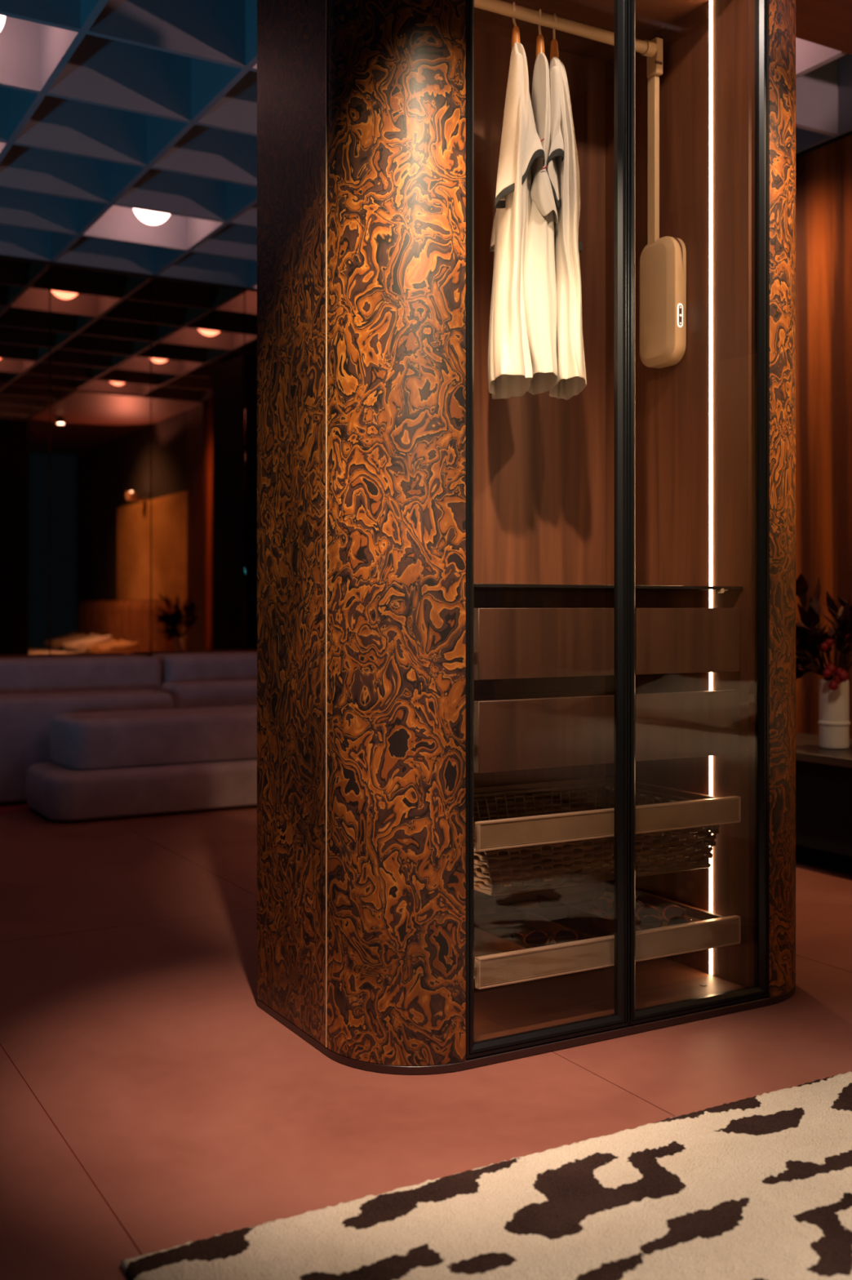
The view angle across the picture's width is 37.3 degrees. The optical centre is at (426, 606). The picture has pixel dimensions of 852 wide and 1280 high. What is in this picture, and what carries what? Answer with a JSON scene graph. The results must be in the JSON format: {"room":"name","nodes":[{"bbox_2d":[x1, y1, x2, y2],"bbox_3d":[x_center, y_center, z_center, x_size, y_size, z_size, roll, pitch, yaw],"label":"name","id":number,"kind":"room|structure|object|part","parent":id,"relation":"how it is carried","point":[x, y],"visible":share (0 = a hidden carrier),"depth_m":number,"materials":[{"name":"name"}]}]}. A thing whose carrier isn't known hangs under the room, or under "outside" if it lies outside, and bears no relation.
{"room":"furniture showroom","nodes":[
{"label":"furniture showroom","id":0,"kind":"room"},
{"bbox_2d":[0,254,257,657],"bbox_3d":[-3.744,-0.700,6.416,8.440,3.400,0.144,0,0,-30],"label":"mirror","id":1,"kind":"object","parent":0,"point":[128,400],"depth_m":7.44,"materials":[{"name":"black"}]},
{"bbox_3d":[-2.414,-0.482,7.097,0.590,2.965,0.012,0,0,-30],"label":"mirror panel","id":2,"kind":"part","parent":1,"relation":"part of","materials":[{"name":"mirror"}]},
{"bbox_3d":[-1.899,-0.482,7.390,0.590,2.965,0.012,0,0,-30],"label":"mirror panel","id":3,"kind":"part","parent":1,"relation":"part of","materials":[{"name":"mirror"}]},
{"bbox_3d":[-1.384,-0.482,7.684,0.590,2.965,0.012,0,0,-30],"label":"mirror panel","id":4,"kind":"part","parent":1,"relation":"part of","materials":[{"name":"mirror"}]},
{"bbox_3d":[-0.868,-0.482,7.977,0.590,2.965,0.012,0,0,-30],"label":"mirror panel","id":5,"kind":"part","parent":1,"relation":"part of","materials":[{"name":"mirror"}]},
{"bbox_2d":[0,801,851,1279],"bbox_3d":[-0.424,1.030,2.060,13.100,0.060,11.200,0,0,-30],"label":"floor","id":6,"kind":"structure","parent":0,"point":[149,1103],"depth_m":2.71,"materials":[{"name":"red"}]},
{"bbox_2d":[0,652,257,821],"bbox_3d":[-2.568,0.632,6.129,4.812,0.711,1.498,0,0,-30],"label":"sofa","id":7,"kind":"object","parent":6,"relation":"on","point":[82,738],"visible":0.61,"depth_m":6.31,"materials":[{"name":"grey fabric"}]},
{"bbox_3d":[-3.256,0.635,6.371,3.855,0.706,0.398,0,0,-30],"label":"backrest","id":8,"kind":"part","parent":7,"relation":"part of","materials":[{"name":"grey fabric"}]},
{"bbox_2d":[49,705,257,769],"bbox_3d":[-1.049,0.655,6.586,1.716,0.240,0.529,0,0,-30],"label":"seat cushion","id":9,"kind":"object","parent":7,"relation":"on","point":[167,737],"depth_m":6.18,"materials":[{"name":"grey fabric"}]},
{"bbox_3d":[-1.159,0.632,7.566,0.934,0.711,0.394,0,0,-30],"label":"backrest","id":10,"kind":"part","parent":7,"relation":"part of","materials":[{"name":"grey fabric"}]},
{"bbox_2d":[120,1071,851,1279],"bbox_3d":[1.023,0.989,2.189,2.855,0.020,0.993,0,0,-30],"label":"rug","id":11,"kind":"object","parent":6,"relation":"on","point":[757,1187],"visible":1,"depth_m":2.03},
{"bbox_2d":[257,0,795,1075],"bbox_3d":[0.317,-0.345,3.222,1.344,2.690,0.645,0,0,-30],"label":"wardrobe","id":12,"kind":"object","parent":6,"relation":"on","point":[527,660],"visible":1,"depth_m":3.04,"materials":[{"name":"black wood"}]},
{"bbox_3d":[-0.314,-0.340,2.993,0.020,2.640,0.407,0,0,-30],"label":"panel","id":13,"kind":"part","parent":12,"relation":"part of","materials":[{"name":"brown wood"}]},
{"bbox_3d":[-0.074,-0.340,2.743,0.318,2.639,0.080,0,0,15],"label":"corner panel","id":14,"kind":"part","parent":12,"relation":"part of","materials":[{"name":"brown wood"}]},
{"bbox_3d":[0.191,0.798,3.436,0.732,0.024,0.016,0,0,-30],"label":"rail","id":15,"kind":"part","parent":12,"relation":"part of","materials":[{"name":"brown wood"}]},
{"bbox_3d":[0.191,0.498,3.436,0.732,0.024,0.016,0,0,-30],"label":"rail","id":16,"kind":"part","parent":12,"relation":"part of","materials":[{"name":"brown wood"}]},
{"bbox_3d":[0.163,-0.340,3.484,0.870,2.638,0.024,0,0,-30],"label":"panel","id":17,"kind":"part","parent":12,"relation":"part of","materials":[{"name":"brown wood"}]},
{"bbox_2d":[511,928,578,947],"bbox_3d":[0.290,0.807,3.115,0.144,0.055,0.139,0,0,-10],"label":"sunglasses","id":18,"kind":"object","parent":12,"relation":"on","point":[536,938],"visible":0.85,"depth_m":3.05,"materials":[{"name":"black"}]},
{"bbox_3d":[0.274,-0.312,2.846,0.443,2.576,0.022,0,0,-30],"label":"frame","id":19,"kind":"part","parent":12,"relation":"part of","materials":[{"name":"black metal"}]},
{"bbox_2d":[474,897,666,978],"bbox_3d":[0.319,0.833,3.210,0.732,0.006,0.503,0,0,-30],"label":"tray","id":20,"kind":"object","parent":12,"relation":"on","point":[483,946],"depth_m":3.16,"materials":[{"name":"brown wood"}]},
{"bbox_2d":[474,0,686,368],"bbox_3d":[0.306,-1.092,3.233,0.807,0.880,0.153,0,0,-30],"label":"closet rod","id":21,"kind":"object","parent":12,"relation":"attached to","point":[663,260],"visible":1,"depth_m":3.39,"materials":[{"name":"beige paint"}]},
{"bbox_2d":[511,1,520,48],"bbox_3d":[0.227,-1.409,3.189,0.023,0.230,0.230,0,0,-4],"label":"hanger","id":22,"kind":"object","parent":21,"relation":"hanging from","point":[516,32],"visible":0.48,"depth_m":3.18,"materials":[{"name":"brown wood"}]},
{"bbox_2d":[488,42,545,399],"bbox_3d":[0.214,-0.984,3.186,0.126,0.863,0.372,0,0,-5],"label":"shirt","id":23,"kind":"object","parent":22,"relation":"hanging from","point":[509,360],"visible":0.98,"depth_m":3.04,"materials":[{"name":"white fabric"}]},
{"bbox_2d":[535,8,544,57],"bbox_3d":[0.292,-1.407,3.229,0.023,0.234,0.230,0,0,-4],"label":"hanger","id":24,"kind":"object","parent":21,"relation":"hanging from","point":[540,42],"visible":0.54,"depth_m":3.22,"materials":[{"name":"brown wood"}]},
{"bbox_2d":[524,52,558,395],"bbox_3d":[0.275,-0.989,3.225,0.105,0.839,0.342,0,0,0],"label":"shirt","id":25,"kind":"object","parent":24,"relation":"hanging from","point":[540,273],"visible":0.83,"depth_m":3.08,"materials":[{"name":"white fabric"}]},
{"bbox_2d":[550,13,559,62],"bbox_3d":[0.330,-1.406,3.252,0.023,0.236,0.230,0,0,-4],"label":"hanger","id":26,"kind":"object","parent":21,"relation":"hanging from","point":[554,46],"visible":0.49,"depth_m":3.24,"materials":[{"name":"brown wood"}]},
{"bbox_2d":[546,56,586,399],"bbox_3d":[0.361,-0.984,3.252,0.101,0.847,0.358,0,0,6],"label":"shirt","id":27,"kind":"object","parent":26,"relation":"hanging from","point":[562,170],"visible":0.91,"depth_m":3.11,"materials":[{"name":"white fabric"}]},
{"bbox_3d":[0.282,-1.503,3.224,0.756,0.031,0.031,0,0,-30],"label":"hanging rod","id":28,"kind":"part","parent":21,"relation":"part of","materials":[{"name":"beige paint"}]},
{"bbox_3d":[0.617,-1.202,3.429,0.016,0.545,0.032,0,0,-30],"label":"swing arm","id":29,"kind":"part","parent":21,"relation":"part of","materials":[{"name":"beige paint"}]},
{"bbox_3d":[0.675,-0.774,3.357,0.011,0.054,0.002,0,0,-30],"label":"button panel","id":30,"kind":"part","parent":21,"relation":"part of","materials":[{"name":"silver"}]},
{"bbox_2d":[474,782,718,896],"bbox_3d":[0.317,0.577,3.208,0.726,0.154,0.498,0,0,-30],"label":"basket","id":31,"kind":"object","parent":12,"relation":"on","point":[508,871],"depth_m":3.11,"materials":[{"name":"wicker"}]},
{"bbox_3d":[0.446,0.288,2.986,0.772,0.159,0.020,0,0,-30],"label":"drawer","id":32,"kind":"part","parent":12,"relation":"part of","materials":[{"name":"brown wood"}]},
{"bbox_3d":[0.446,0.083,2.986,0.772,0.159,0.020,0,0,-30],"label":"drawer","id":33,"kind":"part","parent":12,"relation":"part of","materials":[{"name":"brown wood"}]},
{"bbox_3d":[0.448,0.810,2.983,0.773,0.068,0.018,0,0,-30],"label":"frame","id":34,"kind":"part","parent":12,"relation":"part of","materials":[{"name":"brown wood"}]},
{"bbox_3d":[0.448,0.508,2.983,0.773,0.064,0.018,0,0,-30],"label":"frame","id":35,"kind":"part","parent":12,"relation":"part of","materials":[{"name":"brown wood"}]},
{"bbox_2d":[474,583,742,591],"bbox_3d":[0.308,-0.047,3.228,0.808,0.008,0.562,0,0,-30],"label":"shelf","id":36,"kind":"object","parent":12,"relation":"attached to","point":[477,587],"depth_m":3.15,"materials":[{"name":"black glass"}]},
{"bbox_2d":[588,897,646,918],"bbox_3d":[0.520,0.805,3.344,0.144,0.050,0.139,0,0,-18],"label":"sunglasses","id":37,"kind":"object","parent":12,"relation":"on","point":[600,904],"visible":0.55,"depth_m":3.40,"materials":[{"name":"red"}]},
{"bbox_3d":[0.500,0.802,3.405,0.138,0.044,0.010,0,0,-18],"label":"frame","id":38,"kind":"part","parent":37,"relation":"part of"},
{"bbox_3d":[0.468,-0.312,2.941,0.009,2.556,0.007,0,0,-30],"label":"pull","id":39,"kind":"part","parent":12,"relation":"part of","materials":[{"name":"black metal"}]},
{"bbox_3d":[0.481,-0.312,2.949,0.009,2.556,0.007,0,0,-30],"label":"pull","id":40,"kind":"part","parent":12,"relation":"part of","materials":[{"name":"black metal"}]},
{"bbox_2d":[635,904,686,919],"bbox_3d":[0.606,0.815,3.362,0.144,0.068,0.137,0,0,-8],"label":"sunglasses","id":41,"kind":"object","parent":12,"relation":"on","point":[671,910],"visible":0.75,"depth_m":3.30,"materials":[{"name":"red plastic"}]},
{"bbox_3d":[0.641,0.498,3.403,0.016,0.024,0.520,0,0,-30],"label":"rail","id":42,"kind":"part","parent":12,"relation":"part of","materials":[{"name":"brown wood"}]},
{"bbox_2d":[635,914,692,929],"bbox_3d":[0.611,0.810,3.257,0.144,0.059,0.138,0,0,8],"label":"sunglasses","id":43,"kind":"object","parent":12,"relation":"on","point":[647,922],"visible":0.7,"depth_m":3.20,"materials":[{"name":"red"}]},
{"bbox_3d":[0.641,0.798,3.403,0.016,0.024,0.520,0,0,-30],"label":"rail","id":44,"kind":"part","parent":12,"relation":"part of","materials":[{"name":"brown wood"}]},
{"bbox_3d":[0.661,-0.312,3.067,0.443,2.576,0.022,0,0,-30],"label":"frame","id":45,"kind":"part","parent":12,"relation":"part of","materials":[{"name":"black metal"}]},
{"bbox_3d":[0.928,-0.340,3.314,0.080,2.639,0.318,0,0,15],"label":"corner panel","id":46,"kind":"part","parent":12,"relation":"part of","materials":[{"name":"brown wood"}]},
{"bbox_2d":[795,732,851,871],"bbox_3d":[1.308,0.774,5.491,0.557,0.452,2.350,0,0,-30],"label":"console","id":47,"kind":"object","parent":6,"relation":"on","point":[824,776],"visible":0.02,"depth_m":4.73,"materials":[{"name":"brown wood"}]},
{"bbox_2d":[817,679,850,749],"bbox_3d":[1.582,0.415,4.900,0.121,0.264,0.121,0,0,-30],"label":"vase","id":48,"kind":"object","parent":47,"relation":"on","point":[833,722],"visible":0.88,"depth_m":4.85,"materials":[{"name":"ceramic"}]},
{"bbox_2d":[795,573,851,690],"bbox_3d":[1.531,0.159,4.872,0.513,0.584,0.442,0,0,24],"label":"bouquet","id":49,"kind":"object","parent":48,"relation":"in","point":[811,638],"visible":0.75,"depth_m":4.84,"materials":[{"name":"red plant"}]},
{"bbox_3d":[1.472,0.293,4.840,0.226,0.314,0.010,0,0,-30],"label":"stem","id":50,"kind":"part","parent":49,"relation":"part of","materials":[{"name":"brown plant"}]},
{"bbox_3d":[1.507,0.280,4.868,0.137,0.340,0.021,0,0,-30],"label":"stem","id":51,"kind":"part","parent":49,"relation":"part of","materials":[{"name":"brown plant"}]},
{"bbox_3d":[1.507,0.267,4.866,0.139,0.366,0.018,0,0,-30],"label":"stem","id":52,"kind":"part","parent":49,"relation":"part of","materials":[{"name":"brown plant"}]},
{"bbox_3d":[1.518,0.261,4.848,0.139,0.380,0.028,0,0,-30],"label":"stem","id":53,"kind":"part","parent":49,"relation":"part of","materials":[{"name":"brown plant"}]},
{"bbox_3d":[1.501,0.275,4.875,0.145,0.351,0.006,0,0,-17],"label":"stem","id":54,"kind":"part","parent":49,"relation":"part of","materials":[{"name":"brown plant"}]},
{"bbox_3d":[1.578,0.295,4.945,0.006,0.310,0.065,0,0,-4],"label":"stem","id":55,"kind":"part","parent":49,"relation":"part of","materials":[{"name":"brown plant"}]},
{"bbox_3d":[1.606,0.246,4.960,0.006,0.408,0.104,0,0,22],"label":"stem","id":56,"kind":"part","parent":49,"relation":"part of","materials":[{"name":"brown plant"}]},
{"bbox_3d":[1.613,0.250,4.966,0.005,0.400,0.121,0,0,25],"label":"stem","id":57,"kind":"part","parent":49,"relation":"part of","materials":[{"name":"brown plant"}]},
{"bbox_3d":[1.580,0.260,4.801,0.091,0.381,0.150,0,0,-30],"label":"stem","id":58,"kind":"part","parent":49,"relation":"part of","materials":[{"name":"brown plant"}]},
{"bbox_3d":[1.606,0.272,4.859,0.006,0.356,0.072,0,0,-30],"label":"stem","id":59,"kind":"part","parent":49,"relation":"part of","materials":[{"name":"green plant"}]},
{"bbox_3d":[1.648,0.215,4.899,0.094,0.471,0.058,0,0,-30],"label":"stem","id":60,"kind":"part","parent":49,"relation":"part of","materials":[{"name":"brown plant"}]},
{"bbox_3d":[1.658,0.245,4.894,0.129,0.411,0.005,0,0,4],"label":"stem","id":61,"kind":"part","parent":49,"relation":"part of","materials":[{"name":"brown plant"}]},
{"bbox_2d":[0,0,851,288],"bbox_3d":[-1.422,-2.210,2.499,8.600,0.480,9.150,0,0,-30],"label":"ceiling","id":62,"kind":"structure","parent":0,"point":[109,109],"depth_m":5.44,"materials":[{"name":"blue paint"}]},
{"bbox_2d":[0,14,5,31],"bbox_3d":[-1.582,-2.187,4.441,0.200,0.383,0.200,0,0,-30],"label":"globe lamp","id":63,"kind":"object","parent":62,"relation":"hanging from","point":[2,18],"visible":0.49,"depth_m":4.45,"materials":[{"name":"white glass"}]},
{"bbox_2d":[133,208,170,224],"bbox_3d":[-1.427,-2.187,6.591,0.200,0.383,0.200,0,0,-30],"label":"globe lamp","id":64,"kind":"object","parent":62,"relation":"hanging from","point":[148,217],"visible":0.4,"depth_m":6.55,"materials":[{"name":"white glass"}]},
{"bbox_2d":[795,130,851,738],"bbox_3d":[2.285,-0.700,4.563,0.214,3.400,9.070,0,0,-30],"label":"wall","id":65,"kind":"structure","parent":0,"point":[824,171],"depth_m":5.39,"materials":[{"name":"brown wood"}]},
{"bbox_2d":[795,0,851,54],"bbox_3d":[2.735,-2.127,2.387,1.285,0.345,4.844,0,0,-30],"label":"trim","id":66,"kind":"structure","parent":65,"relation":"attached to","point":[826,23],"depth_m":4.24,"materials":[{"name":"brown wood"}]}
]}

